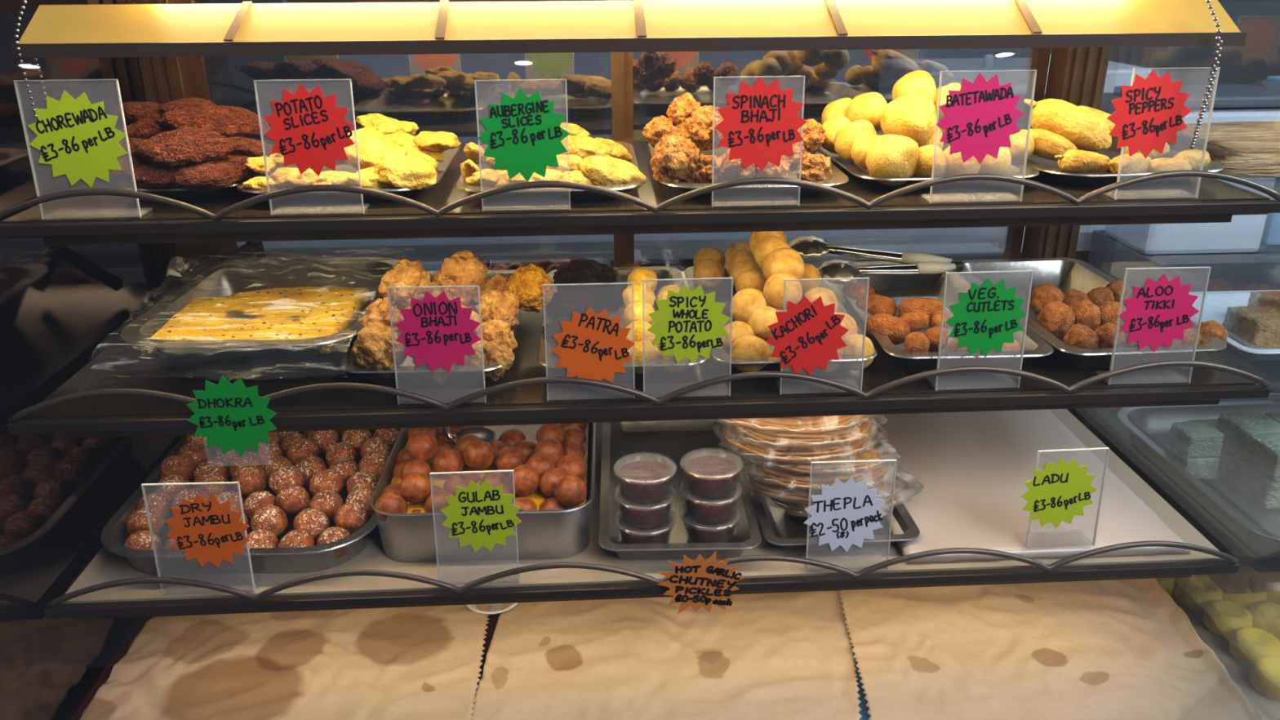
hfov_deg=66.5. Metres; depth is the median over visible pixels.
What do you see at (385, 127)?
slice
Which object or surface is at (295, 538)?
dry jambu
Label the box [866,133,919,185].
batetawada
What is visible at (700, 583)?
price tag
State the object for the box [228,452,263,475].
dry jambu
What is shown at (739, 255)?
ball
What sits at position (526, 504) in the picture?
gulab jambu
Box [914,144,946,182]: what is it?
batetawada
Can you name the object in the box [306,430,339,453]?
dry jambu
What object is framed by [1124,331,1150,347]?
aloo tikki
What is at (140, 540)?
dry jambu
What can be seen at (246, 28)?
lamp
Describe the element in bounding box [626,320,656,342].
potato
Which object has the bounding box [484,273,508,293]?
onion bhaji
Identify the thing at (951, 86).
batetawada
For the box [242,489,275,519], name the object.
dry jambu
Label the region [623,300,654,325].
potato
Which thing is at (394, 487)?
gulab jambu
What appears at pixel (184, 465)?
dry jambu
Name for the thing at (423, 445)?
gulab jambu
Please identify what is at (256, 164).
slice
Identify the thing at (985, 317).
price sign
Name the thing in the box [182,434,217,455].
dry jambu
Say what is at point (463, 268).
onion bhaji
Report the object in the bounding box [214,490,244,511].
dry jambu
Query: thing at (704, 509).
cup
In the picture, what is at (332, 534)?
dry jambu
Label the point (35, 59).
chain
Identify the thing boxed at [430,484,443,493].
gulab jambu
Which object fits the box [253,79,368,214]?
price sign
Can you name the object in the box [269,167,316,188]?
slice
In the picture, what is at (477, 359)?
onion bhaji
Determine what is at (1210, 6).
chain
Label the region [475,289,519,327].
onion bhaji
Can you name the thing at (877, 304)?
cutlet
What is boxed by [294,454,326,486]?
dry jambu
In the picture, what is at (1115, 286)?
aloo tikki
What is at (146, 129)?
patty
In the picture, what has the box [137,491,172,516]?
dry jambu
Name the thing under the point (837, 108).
batetawada
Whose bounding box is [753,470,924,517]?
pack
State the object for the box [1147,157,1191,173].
pepper
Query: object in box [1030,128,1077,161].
pepper
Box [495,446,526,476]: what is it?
gulab jambu
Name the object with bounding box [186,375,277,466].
price tag
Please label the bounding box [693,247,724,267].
ball
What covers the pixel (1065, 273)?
steel tray
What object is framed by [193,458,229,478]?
dry jambu
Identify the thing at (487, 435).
ladle
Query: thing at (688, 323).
price sign
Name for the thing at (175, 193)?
steel tray
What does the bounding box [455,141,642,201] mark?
steel tray
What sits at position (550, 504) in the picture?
gulab jambu
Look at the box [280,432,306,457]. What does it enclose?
dry jambu
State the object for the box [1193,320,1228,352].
aloo tikki
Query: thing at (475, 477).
gulab jambu
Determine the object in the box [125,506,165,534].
dry jambu
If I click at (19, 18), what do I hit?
chain
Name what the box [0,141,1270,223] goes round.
shelf
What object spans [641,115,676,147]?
spinach bhaji
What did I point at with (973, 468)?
board
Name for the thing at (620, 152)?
slice
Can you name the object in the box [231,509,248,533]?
dry jambu
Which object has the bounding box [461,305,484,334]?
onion bhaji
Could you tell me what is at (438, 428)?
gulab jambu
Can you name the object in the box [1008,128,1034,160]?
batetawada
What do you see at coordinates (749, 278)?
ball
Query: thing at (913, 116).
batetawada
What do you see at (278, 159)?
slice
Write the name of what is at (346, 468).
dry jambu
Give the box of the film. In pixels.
[88,246,412,377]
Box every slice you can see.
[241,176,275,189]
[244,155,276,173]
[267,152,310,168]
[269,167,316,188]
[309,170,353,185]
[335,159,345,165]
[341,126,408,170]
[346,167,386,187]
[355,113,398,127]
[372,120,418,135]
[373,153,437,190]
[383,132,419,149]
[401,146,437,169]
[412,131,461,152]
[418,147,445,161]
[460,159,479,180]
[463,142,486,164]
[464,168,501,187]
[484,156,506,170]
[493,169,536,187]
[531,168,563,181]
[546,154,583,173]
[557,135,613,158]
[559,169,595,185]
[560,122,590,137]
[578,155,647,190]
[582,154,612,159]
[595,137,632,161]
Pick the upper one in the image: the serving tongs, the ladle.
the serving tongs
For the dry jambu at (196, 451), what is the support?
on the steel tray at (114, 534)
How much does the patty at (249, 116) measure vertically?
0.026 m
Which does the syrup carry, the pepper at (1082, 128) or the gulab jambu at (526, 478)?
the gulab jambu at (526, 478)
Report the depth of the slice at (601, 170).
0.79 m
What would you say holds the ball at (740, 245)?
on the steel tray at (723, 291)
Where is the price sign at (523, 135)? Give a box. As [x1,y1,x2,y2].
[474,79,570,211]
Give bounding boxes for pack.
[712,414,877,435]
[712,422,888,464]
[720,413,887,448]
[737,470,909,504]
[739,436,897,477]
[741,452,903,493]
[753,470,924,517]
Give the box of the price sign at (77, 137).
[13,79,151,219]
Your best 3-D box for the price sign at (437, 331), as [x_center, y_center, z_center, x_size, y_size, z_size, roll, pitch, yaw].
[-0.159,-0.014,0.771,0.070,0.096,0.025,-1,22,-2]
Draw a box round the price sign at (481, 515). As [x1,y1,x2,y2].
[429,469,521,585]
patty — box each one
[108,155,148,180]
[110,101,163,123]
[118,137,144,156]
[119,118,168,139]
[124,163,179,187]
[132,126,235,168]
[156,105,253,137]
[158,97,217,112]
[168,160,244,191]
[216,105,271,136]
[217,153,258,177]
[227,136,274,157]
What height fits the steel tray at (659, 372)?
0.026 m
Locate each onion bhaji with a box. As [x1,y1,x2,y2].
[351,321,406,378]
[358,297,401,337]
[377,258,433,309]
[396,306,412,357]
[412,355,457,384]
[431,281,441,297]
[432,249,488,309]
[456,340,488,365]
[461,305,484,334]
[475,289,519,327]
[475,319,517,351]
[478,338,514,381]
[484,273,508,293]
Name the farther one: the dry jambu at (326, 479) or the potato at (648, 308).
the dry jambu at (326, 479)
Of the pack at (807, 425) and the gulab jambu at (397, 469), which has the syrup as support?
the gulab jambu at (397, 469)
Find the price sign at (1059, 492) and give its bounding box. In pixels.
[1015,447,1109,549]
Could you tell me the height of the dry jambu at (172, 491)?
0.027 m
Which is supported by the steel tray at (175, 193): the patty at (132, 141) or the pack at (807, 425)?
the patty at (132, 141)
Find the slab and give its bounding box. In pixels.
[144,286,370,354]
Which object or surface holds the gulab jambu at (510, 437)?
in the syrup
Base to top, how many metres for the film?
0.061 m
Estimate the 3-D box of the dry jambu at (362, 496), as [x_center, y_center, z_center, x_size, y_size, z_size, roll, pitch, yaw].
[-0.256,0.132,0.901,0.031,0.028,0.031,-9,24,-20]
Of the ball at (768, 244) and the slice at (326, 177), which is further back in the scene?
the ball at (768, 244)
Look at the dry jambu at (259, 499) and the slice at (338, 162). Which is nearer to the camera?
the slice at (338, 162)
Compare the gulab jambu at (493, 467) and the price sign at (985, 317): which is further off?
the gulab jambu at (493, 467)
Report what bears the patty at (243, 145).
on the steel tray at (175, 193)
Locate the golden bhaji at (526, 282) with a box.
[506,263,554,312]
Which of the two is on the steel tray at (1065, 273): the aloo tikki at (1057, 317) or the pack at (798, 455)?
the aloo tikki at (1057, 317)
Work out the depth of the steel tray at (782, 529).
0.89 m
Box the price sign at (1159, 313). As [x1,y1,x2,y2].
[1095,266,1211,385]
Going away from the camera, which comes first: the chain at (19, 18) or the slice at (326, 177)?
the chain at (19, 18)
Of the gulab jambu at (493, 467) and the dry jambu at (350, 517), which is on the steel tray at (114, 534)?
the dry jambu at (350, 517)
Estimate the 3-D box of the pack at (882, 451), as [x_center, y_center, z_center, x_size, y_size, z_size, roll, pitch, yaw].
[0.160,0.078,0.916,0.159,0.016,0.119,4,23,11]
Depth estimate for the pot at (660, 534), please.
0.86 m
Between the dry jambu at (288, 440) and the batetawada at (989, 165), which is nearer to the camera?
the batetawada at (989, 165)
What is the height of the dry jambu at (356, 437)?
0.028 m
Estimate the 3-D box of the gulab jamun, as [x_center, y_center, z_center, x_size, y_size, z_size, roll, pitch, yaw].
[-0.164,0.085,0.933,0.029,0.029,0.028,-7,23,-15]
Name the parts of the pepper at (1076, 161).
pepper stem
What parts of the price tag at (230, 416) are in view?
backing panel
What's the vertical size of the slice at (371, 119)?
0.018 m
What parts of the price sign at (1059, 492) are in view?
panel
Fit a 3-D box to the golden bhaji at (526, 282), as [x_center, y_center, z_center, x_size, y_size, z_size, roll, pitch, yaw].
[-0.099,-0.066,0.882,0.043,0.044,0.044,2,22,5]
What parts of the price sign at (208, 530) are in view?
panel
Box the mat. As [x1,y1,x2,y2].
[854,662,871,719]
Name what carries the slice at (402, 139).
on the steel tray at (450, 154)
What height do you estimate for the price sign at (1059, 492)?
0.092 m
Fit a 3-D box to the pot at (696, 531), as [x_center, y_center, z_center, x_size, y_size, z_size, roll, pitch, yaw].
[0.063,0.148,0.882,0.056,0.025,0.056,-1,22,-3]
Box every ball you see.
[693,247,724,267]
[693,258,724,288]
[720,320,755,353]
[724,241,754,261]
[724,248,755,275]
[729,259,760,287]
[729,288,768,322]
[731,334,770,372]
[734,269,766,292]
[746,306,777,341]
[749,231,786,254]
[754,235,790,268]
[762,247,804,279]
[762,272,803,309]
[779,363,805,373]
[799,263,821,293]
[800,287,838,312]
[814,347,843,373]
[834,312,857,338]
[842,333,874,370]
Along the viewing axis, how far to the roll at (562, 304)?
0.89 m
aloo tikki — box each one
[1028,282,1064,316]
[1036,300,1075,337]
[1062,288,1090,306]
[1062,324,1098,349]
[1069,300,1101,329]
[1086,286,1114,305]
[1093,322,1127,348]
[1097,301,1127,328]
[1105,280,1131,304]
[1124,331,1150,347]
[1160,338,1181,346]
[1179,328,1202,345]
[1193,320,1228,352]
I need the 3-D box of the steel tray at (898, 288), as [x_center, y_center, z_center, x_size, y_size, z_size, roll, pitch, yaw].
[0.270,-0.042,0.927,0.142,0.026,0.270,-1,22,-2]
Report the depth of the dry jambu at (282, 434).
1.02 m
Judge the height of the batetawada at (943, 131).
0.034 m
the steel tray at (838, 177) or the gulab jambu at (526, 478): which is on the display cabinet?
the steel tray at (838, 177)
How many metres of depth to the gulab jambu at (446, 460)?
0.90 m
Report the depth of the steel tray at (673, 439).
0.94 m
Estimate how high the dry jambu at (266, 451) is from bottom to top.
0.028 m
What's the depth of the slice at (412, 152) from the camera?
0.82 m
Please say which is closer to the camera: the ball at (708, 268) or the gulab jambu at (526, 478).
the gulab jambu at (526, 478)
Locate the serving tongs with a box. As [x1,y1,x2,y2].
[789,235,963,284]
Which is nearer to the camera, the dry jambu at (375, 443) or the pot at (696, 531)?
the pot at (696, 531)
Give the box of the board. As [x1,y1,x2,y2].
[880,408,1191,563]
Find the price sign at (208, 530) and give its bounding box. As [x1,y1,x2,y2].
[141,481,262,595]
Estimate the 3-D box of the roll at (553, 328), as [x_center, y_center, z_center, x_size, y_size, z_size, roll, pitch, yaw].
[-0.064,-0.024,0.853,0.044,0.027,0.037,-10,24,-21]
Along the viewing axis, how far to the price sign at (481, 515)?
0.80 m
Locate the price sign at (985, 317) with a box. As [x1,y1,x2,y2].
[926,270,1033,391]
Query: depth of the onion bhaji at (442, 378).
0.79 m
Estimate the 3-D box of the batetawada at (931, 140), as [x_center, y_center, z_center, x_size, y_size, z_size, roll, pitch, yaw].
[0.250,-0.192,0.857,0.032,0.031,0.032,-1,22,-3]
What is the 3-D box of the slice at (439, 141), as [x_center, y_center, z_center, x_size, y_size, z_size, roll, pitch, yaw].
[-0.175,-0.189,0.843,0.038,0.017,0.035,-20,29,-39]
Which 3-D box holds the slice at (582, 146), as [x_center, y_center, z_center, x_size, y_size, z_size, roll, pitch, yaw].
[-0.050,-0.184,0.853,0.052,0.025,0.038,4,23,10]
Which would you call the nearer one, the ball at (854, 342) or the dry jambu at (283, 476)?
the ball at (854, 342)
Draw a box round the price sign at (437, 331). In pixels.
[386,285,487,404]
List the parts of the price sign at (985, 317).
panel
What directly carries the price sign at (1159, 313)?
on the display cabinet
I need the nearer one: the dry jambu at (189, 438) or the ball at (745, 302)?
the ball at (745, 302)
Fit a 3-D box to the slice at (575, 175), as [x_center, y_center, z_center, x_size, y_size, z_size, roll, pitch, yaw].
[-0.051,-0.146,0.804,0.042,0.019,0.031,-5,23,-12]
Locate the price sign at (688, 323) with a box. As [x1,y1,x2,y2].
[642,277,733,397]
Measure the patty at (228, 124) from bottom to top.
0.028 m
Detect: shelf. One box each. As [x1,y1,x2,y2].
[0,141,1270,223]
[22,268,1256,419]
[58,408,1225,604]
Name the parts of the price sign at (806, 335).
panel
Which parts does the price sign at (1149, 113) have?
panel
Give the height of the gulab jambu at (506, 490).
0.027 m
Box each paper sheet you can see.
[79,604,491,719]
[471,590,862,719]
[837,577,1227,719]
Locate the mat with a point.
(865, 716)
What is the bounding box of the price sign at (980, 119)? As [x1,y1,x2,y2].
[920,69,1036,203]
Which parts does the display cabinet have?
panel, corner post, sliding door, wavy rail, wavy rail, wavy rail, sliding door, corner post, panel, glass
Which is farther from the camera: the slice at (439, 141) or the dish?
the dish
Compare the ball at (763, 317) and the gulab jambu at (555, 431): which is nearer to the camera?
the ball at (763, 317)
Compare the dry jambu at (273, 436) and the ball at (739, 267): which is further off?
the dry jambu at (273, 436)
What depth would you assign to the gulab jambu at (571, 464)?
0.88 m
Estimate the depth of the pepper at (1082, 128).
0.85 m
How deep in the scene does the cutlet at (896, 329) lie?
0.85 m
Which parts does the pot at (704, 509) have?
pot lid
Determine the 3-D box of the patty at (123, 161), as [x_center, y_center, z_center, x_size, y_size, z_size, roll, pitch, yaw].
[-0.413,-0.154,0.783,0.044,0.018,0.048,15,27,32]
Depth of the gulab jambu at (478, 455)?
0.90 m
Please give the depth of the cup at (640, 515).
0.85 m
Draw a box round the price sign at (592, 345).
[542,282,635,400]
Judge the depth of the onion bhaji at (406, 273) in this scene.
0.85 m
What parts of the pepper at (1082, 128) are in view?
pepper stem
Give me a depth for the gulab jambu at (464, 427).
1.00 m
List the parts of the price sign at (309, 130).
panel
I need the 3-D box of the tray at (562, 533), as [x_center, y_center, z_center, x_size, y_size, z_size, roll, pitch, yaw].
[-0.141,0.107,0.956,0.196,0.052,0.250,-1,22,-2]
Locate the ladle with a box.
[440,426,495,445]
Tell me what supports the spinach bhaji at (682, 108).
on the spinach bhaji at (682, 129)
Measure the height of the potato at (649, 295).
0.028 m
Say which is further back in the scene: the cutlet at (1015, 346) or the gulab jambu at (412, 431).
the gulab jambu at (412, 431)
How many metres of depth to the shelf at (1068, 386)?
0.80 m
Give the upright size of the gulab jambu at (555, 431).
0.027 m
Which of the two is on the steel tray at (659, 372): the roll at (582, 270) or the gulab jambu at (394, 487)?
the roll at (582, 270)
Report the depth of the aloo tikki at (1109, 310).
0.88 m
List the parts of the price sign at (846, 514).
panel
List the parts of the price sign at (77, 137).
panel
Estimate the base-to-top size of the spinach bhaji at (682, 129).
0.028 m
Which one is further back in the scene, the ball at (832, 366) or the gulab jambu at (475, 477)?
the gulab jambu at (475, 477)
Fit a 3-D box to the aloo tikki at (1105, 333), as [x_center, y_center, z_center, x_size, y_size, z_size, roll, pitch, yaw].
[0.403,-0.018,0.841,0.026,0.028,0.028,-8,24,-18]
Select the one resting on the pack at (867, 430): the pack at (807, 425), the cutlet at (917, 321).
the pack at (807, 425)
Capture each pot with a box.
[613,452,676,502]
[613,484,676,528]
[613,508,675,544]
[679,503,741,542]
[680,447,742,497]
[680,478,742,523]
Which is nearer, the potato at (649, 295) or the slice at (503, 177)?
the slice at (503, 177)
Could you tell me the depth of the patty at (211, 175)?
0.77 m
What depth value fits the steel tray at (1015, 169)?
0.82 m
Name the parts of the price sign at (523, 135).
panel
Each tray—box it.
[100,429,377,575]
[117,144,274,199]
[120,257,399,381]
[235,146,460,202]
[339,270,520,386]
[369,422,595,562]
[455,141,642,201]
[538,266,706,382]
[598,419,761,559]
[647,142,848,197]
[684,264,877,376]
[750,490,919,549]
[819,133,1039,190]
[835,261,1053,373]
[956,257,1226,368]
[1017,137,1223,185]
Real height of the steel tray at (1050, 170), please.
0.014 m
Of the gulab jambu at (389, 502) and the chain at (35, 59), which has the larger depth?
the gulab jambu at (389, 502)
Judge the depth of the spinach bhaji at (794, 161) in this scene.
0.83 m
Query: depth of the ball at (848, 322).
0.83 m
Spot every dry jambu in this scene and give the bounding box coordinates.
[123,530,162,550]
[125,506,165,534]
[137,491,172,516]
[155,474,191,501]
[160,454,196,479]
[163,537,176,550]
[167,516,174,533]
[171,488,208,507]
[177,442,211,465]
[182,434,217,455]
[192,469,229,497]
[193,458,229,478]
[213,446,248,467]
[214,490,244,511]
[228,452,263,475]
[231,466,267,496]
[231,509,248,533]
[240,528,278,548]
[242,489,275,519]
[249,431,280,449]
[249,440,283,462]
[250,504,288,537]
[261,456,293,484]
[267,465,304,494]
[275,431,299,442]
[275,485,310,515]
[278,529,315,547]
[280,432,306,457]
[287,438,319,464]
[293,508,329,541]
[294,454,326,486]
[304,431,310,437]
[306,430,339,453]
[308,489,344,519]
[309,469,344,496]
[316,526,350,558]
[324,442,355,466]
[328,458,359,486]
[333,502,368,534]
[339,429,368,436]
[341,429,372,454]
[345,487,374,517]
[346,470,378,493]
[359,451,389,479]
[360,436,391,457]
[373,428,399,449]
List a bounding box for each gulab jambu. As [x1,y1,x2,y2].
[374,492,407,520]
[382,483,408,502]
[392,457,412,479]
[395,447,410,463]
[399,471,431,503]
[400,458,431,479]
[406,431,438,462]
[408,427,438,440]
[411,509,421,513]
[424,489,453,512]
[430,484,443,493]
[431,448,464,479]
[435,426,455,435]
[436,436,455,453]
[443,474,470,495]
[456,426,480,430]
[460,472,480,483]
[463,440,495,471]
[479,471,508,487]
[481,461,497,473]
[491,440,508,461]
[492,484,516,499]
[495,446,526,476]
[497,428,525,446]
[507,464,539,496]
[511,496,537,511]
[513,440,536,460]
[525,453,556,478]
[533,437,564,464]
[535,423,565,444]
[538,467,567,497]
[538,497,567,510]
[555,453,586,479]
[555,475,586,506]
[559,422,586,430]
[561,440,586,457]
[564,426,586,444]
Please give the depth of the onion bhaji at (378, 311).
0.81 m
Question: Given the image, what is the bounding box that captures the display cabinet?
[0,0,1279,719]
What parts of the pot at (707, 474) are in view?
pot lid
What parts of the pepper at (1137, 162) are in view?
pepper stem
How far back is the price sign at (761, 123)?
0.75 m
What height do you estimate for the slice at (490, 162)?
0.018 m
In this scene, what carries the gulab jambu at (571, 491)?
on the syrup
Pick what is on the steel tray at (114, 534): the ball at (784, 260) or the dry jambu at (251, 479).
the dry jambu at (251, 479)
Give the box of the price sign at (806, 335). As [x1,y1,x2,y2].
[765,277,869,394]
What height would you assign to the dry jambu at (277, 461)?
0.028 m
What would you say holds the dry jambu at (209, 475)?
on the steel tray at (114, 534)
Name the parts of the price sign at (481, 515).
panel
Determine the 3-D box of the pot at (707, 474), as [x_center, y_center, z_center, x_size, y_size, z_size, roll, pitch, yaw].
[0.063,0.101,0.863,0.056,0.025,0.056,-1,22,-3]
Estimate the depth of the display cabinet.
0.82 m
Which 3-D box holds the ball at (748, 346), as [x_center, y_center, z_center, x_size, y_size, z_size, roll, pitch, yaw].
[0.091,-0.005,0.811,0.034,0.032,0.033,14,27,31]
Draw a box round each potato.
[622,283,655,306]
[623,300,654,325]
[626,266,657,291]
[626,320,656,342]
[627,340,659,373]
[655,284,680,306]
[659,350,689,372]
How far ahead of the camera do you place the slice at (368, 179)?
0.78 m
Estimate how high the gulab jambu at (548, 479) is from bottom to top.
0.027 m
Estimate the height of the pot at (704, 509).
0.025 m
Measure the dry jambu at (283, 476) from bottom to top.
0.028 m
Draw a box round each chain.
[14,0,37,117]
[33,57,46,106]
[1189,0,1222,149]
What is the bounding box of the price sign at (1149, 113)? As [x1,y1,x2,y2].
[1103,66,1220,199]
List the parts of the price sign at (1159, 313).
panel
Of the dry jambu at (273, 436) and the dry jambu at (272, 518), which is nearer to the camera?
the dry jambu at (272, 518)
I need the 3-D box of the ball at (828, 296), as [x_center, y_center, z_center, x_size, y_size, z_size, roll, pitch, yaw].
[0.157,-0.049,0.856,0.033,0.030,0.032,10,25,24]
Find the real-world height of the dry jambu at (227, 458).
0.029 m
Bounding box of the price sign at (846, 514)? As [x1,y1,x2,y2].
[800,459,897,571]
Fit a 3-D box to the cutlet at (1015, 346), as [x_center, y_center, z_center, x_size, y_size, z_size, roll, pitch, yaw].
[0.306,-0.009,0.827,0.032,0.018,0.019,-1,22,-3]
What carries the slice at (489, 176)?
on the steel tray at (535, 194)
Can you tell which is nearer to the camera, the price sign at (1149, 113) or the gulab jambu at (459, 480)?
the price sign at (1149, 113)
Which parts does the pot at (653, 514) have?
pot lid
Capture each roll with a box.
[541,317,572,345]
[545,289,597,319]
[552,257,618,293]
[586,287,624,313]
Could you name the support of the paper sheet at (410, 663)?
on the display cabinet
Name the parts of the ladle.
handle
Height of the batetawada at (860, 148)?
0.029 m
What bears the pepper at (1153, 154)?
on the steel tray at (1050, 170)
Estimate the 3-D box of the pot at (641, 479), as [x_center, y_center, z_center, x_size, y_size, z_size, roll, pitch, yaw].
[0.004,0.104,0.856,0.056,0.025,0.056,-1,22,-3]
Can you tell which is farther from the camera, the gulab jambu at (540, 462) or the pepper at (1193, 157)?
the gulab jambu at (540, 462)
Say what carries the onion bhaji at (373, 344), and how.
on the steel tray at (408, 374)
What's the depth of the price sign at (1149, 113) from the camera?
0.76 m
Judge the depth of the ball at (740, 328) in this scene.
0.83 m
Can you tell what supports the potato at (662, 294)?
on the steel tray at (659, 372)
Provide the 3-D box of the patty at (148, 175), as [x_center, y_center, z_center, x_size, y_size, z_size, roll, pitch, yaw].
[-0.385,-0.149,0.782,0.051,0.019,0.050,-10,24,-21]
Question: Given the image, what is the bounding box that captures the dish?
[466,602,519,614]
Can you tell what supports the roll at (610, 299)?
on the steel tray at (659, 372)
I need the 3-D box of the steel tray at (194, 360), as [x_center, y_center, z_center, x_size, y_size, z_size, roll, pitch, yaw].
[-0.327,-0.036,0.893,0.202,0.047,0.245,0,22,0]
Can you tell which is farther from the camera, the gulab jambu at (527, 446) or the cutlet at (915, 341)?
the gulab jambu at (527, 446)
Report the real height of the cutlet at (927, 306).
0.026 m
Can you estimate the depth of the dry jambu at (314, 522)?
0.87 m
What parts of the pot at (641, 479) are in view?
pot lid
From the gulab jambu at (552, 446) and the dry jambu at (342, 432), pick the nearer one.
the gulab jambu at (552, 446)
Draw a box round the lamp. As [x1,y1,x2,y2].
[10,0,1247,57]
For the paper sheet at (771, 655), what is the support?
on the display cabinet
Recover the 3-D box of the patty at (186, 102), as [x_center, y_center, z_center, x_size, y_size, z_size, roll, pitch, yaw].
[-0.406,-0.226,0.879,0.048,0.019,0.051,21,30,41]
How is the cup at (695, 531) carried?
on the pot at (696, 531)
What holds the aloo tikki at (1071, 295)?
on the steel tray at (1065, 273)
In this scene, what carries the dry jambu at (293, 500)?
on the steel tray at (114, 534)
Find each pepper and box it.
[1023,98,1111,151]
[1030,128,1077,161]
[1054,149,1111,173]
[1078,105,1119,139]
[1106,152,1151,177]
[1123,142,1169,159]
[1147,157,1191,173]
[1173,149,1210,169]
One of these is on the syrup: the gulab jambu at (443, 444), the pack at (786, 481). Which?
the gulab jambu at (443, 444)
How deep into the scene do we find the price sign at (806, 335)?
0.78 m
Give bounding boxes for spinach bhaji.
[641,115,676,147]
[649,132,699,188]
[666,92,701,126]
[675,121,691,139]
[684,105,724,151]
[693,154,724,183]
[719,148,756,181]
[752,155,790,177]
[786,142,808,171]
[795,153,832,181]
[797,118,826,154]
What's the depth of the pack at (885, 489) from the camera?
0.89 m
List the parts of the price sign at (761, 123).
panel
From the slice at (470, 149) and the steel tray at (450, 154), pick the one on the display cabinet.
the steel tray at (450, 154)
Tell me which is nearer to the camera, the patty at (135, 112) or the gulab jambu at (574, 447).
the patty at (135, 112)
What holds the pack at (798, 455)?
on the pack at (882, 451)
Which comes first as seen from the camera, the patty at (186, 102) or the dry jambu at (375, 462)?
the patty at (186, 102)
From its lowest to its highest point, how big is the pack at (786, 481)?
0.016 m
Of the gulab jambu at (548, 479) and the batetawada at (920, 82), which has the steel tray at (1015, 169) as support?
the batetawada at (920, 82)
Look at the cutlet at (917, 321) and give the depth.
0.86 m
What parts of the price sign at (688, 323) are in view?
panel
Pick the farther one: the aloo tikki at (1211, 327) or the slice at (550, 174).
the aloo tikki at (1211, 327)
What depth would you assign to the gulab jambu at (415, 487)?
0.85 m
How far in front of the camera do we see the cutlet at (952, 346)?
0.82 m
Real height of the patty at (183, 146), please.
0.028 m
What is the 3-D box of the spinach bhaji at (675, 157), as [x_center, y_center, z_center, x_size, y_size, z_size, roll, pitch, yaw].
[0.030,-0.163,0.800,0.044,0.046,0.044,-13,25,-28]
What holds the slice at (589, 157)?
on the steel tray at (535, 194)
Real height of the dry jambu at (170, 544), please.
0.026 m
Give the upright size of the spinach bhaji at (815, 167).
0.029 m
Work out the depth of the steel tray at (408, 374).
0.80 m
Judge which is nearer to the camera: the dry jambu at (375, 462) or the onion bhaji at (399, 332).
the onion bhaji at (399, 332)
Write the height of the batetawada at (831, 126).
0.033 m
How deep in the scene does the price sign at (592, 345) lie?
0.77 m
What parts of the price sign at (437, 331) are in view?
panel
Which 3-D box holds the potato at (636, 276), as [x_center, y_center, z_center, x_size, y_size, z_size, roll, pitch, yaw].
[0.003,-0.073,0.912,0.029,0.028,0.029,12,25,27]
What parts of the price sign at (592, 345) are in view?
panel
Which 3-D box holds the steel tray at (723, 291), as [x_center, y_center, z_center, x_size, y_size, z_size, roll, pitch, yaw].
[0.121,-0.039,0.920,0.138,0.026,0.270,-1,22,-3]
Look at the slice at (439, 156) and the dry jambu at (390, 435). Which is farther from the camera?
the dry jambu at (390, 435)
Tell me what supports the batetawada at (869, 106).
on the steel tray at (1015, 169)
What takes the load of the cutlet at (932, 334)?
on the steel tray at (898, 288)
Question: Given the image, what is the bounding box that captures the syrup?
[390,422,588,513]
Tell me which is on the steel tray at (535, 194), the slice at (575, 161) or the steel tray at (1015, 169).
the slice at (575, 161)
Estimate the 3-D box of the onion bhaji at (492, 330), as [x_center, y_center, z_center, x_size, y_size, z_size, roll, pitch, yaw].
[-0.122,-0.017,0.825,0.038,0.036,0.031,-12,25,-27]
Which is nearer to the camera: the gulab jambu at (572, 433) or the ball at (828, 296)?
the ball at (828, 296)
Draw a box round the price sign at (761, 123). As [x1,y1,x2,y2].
[709,75,807,206]
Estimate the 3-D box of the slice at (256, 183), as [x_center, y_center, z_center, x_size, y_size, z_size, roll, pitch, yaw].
[-0.302,-0.141,0.779,0.029,0.012,0.022,-5,23,-12]
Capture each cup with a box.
[617,476,671,502]
[618,502,671,528]
[618,527,671,544]
[684,471,738,497]
[684,497,737,523]
[684,521,736,542]
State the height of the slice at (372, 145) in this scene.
0.034 m
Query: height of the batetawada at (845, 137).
0.037 m
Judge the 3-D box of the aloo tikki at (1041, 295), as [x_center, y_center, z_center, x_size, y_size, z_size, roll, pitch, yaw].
[0.381,-0.056,0.916,0.032,0.033,0.030,-2,22,-5]
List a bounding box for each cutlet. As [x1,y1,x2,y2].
[842,281,875,299]
[855,293,897,315]
[863,313,910,345]
[896,297,946,324]
[898,311,929,332]
[903,331,929,359]
[924,325,948,351]
[928,309,950,328]
[944,337,979,351]
[990,339,1020,351]
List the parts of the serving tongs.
arm, arm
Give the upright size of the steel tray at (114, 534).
0.030 m
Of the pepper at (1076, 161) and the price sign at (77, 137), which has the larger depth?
the pepper at (1076, 161)
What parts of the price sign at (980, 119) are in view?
panel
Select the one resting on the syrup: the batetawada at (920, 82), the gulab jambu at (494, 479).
the gulab jambu at (494, 479)
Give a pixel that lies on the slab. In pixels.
(239, 320)
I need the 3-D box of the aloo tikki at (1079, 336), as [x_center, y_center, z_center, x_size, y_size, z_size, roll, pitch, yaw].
[0.379,-0.016,0.840,0.028,0.028,0.027,16,27,34]
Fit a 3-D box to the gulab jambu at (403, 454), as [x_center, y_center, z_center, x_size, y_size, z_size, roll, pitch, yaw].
[-0.221,0.098,0.943,0.028,0.028,0.029,7,24,18]
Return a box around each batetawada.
[821,97,852,124]
[822,115,851,153]
[834,119,877,162]
[845,92,887,132]
[850,134,880,169]
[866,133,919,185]
[880,93,936,146]
[892,70,936,102]
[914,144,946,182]
[918,127,943,149]
[933,82,961,119]
[939,127,951,144]
[943,146,980,182]
[977,146,1011,174]
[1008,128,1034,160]
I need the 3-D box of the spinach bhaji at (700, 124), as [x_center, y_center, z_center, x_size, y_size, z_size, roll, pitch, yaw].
[0.060,-0.200,0.842,0.040,0.038,0.040,-6,23,-13]

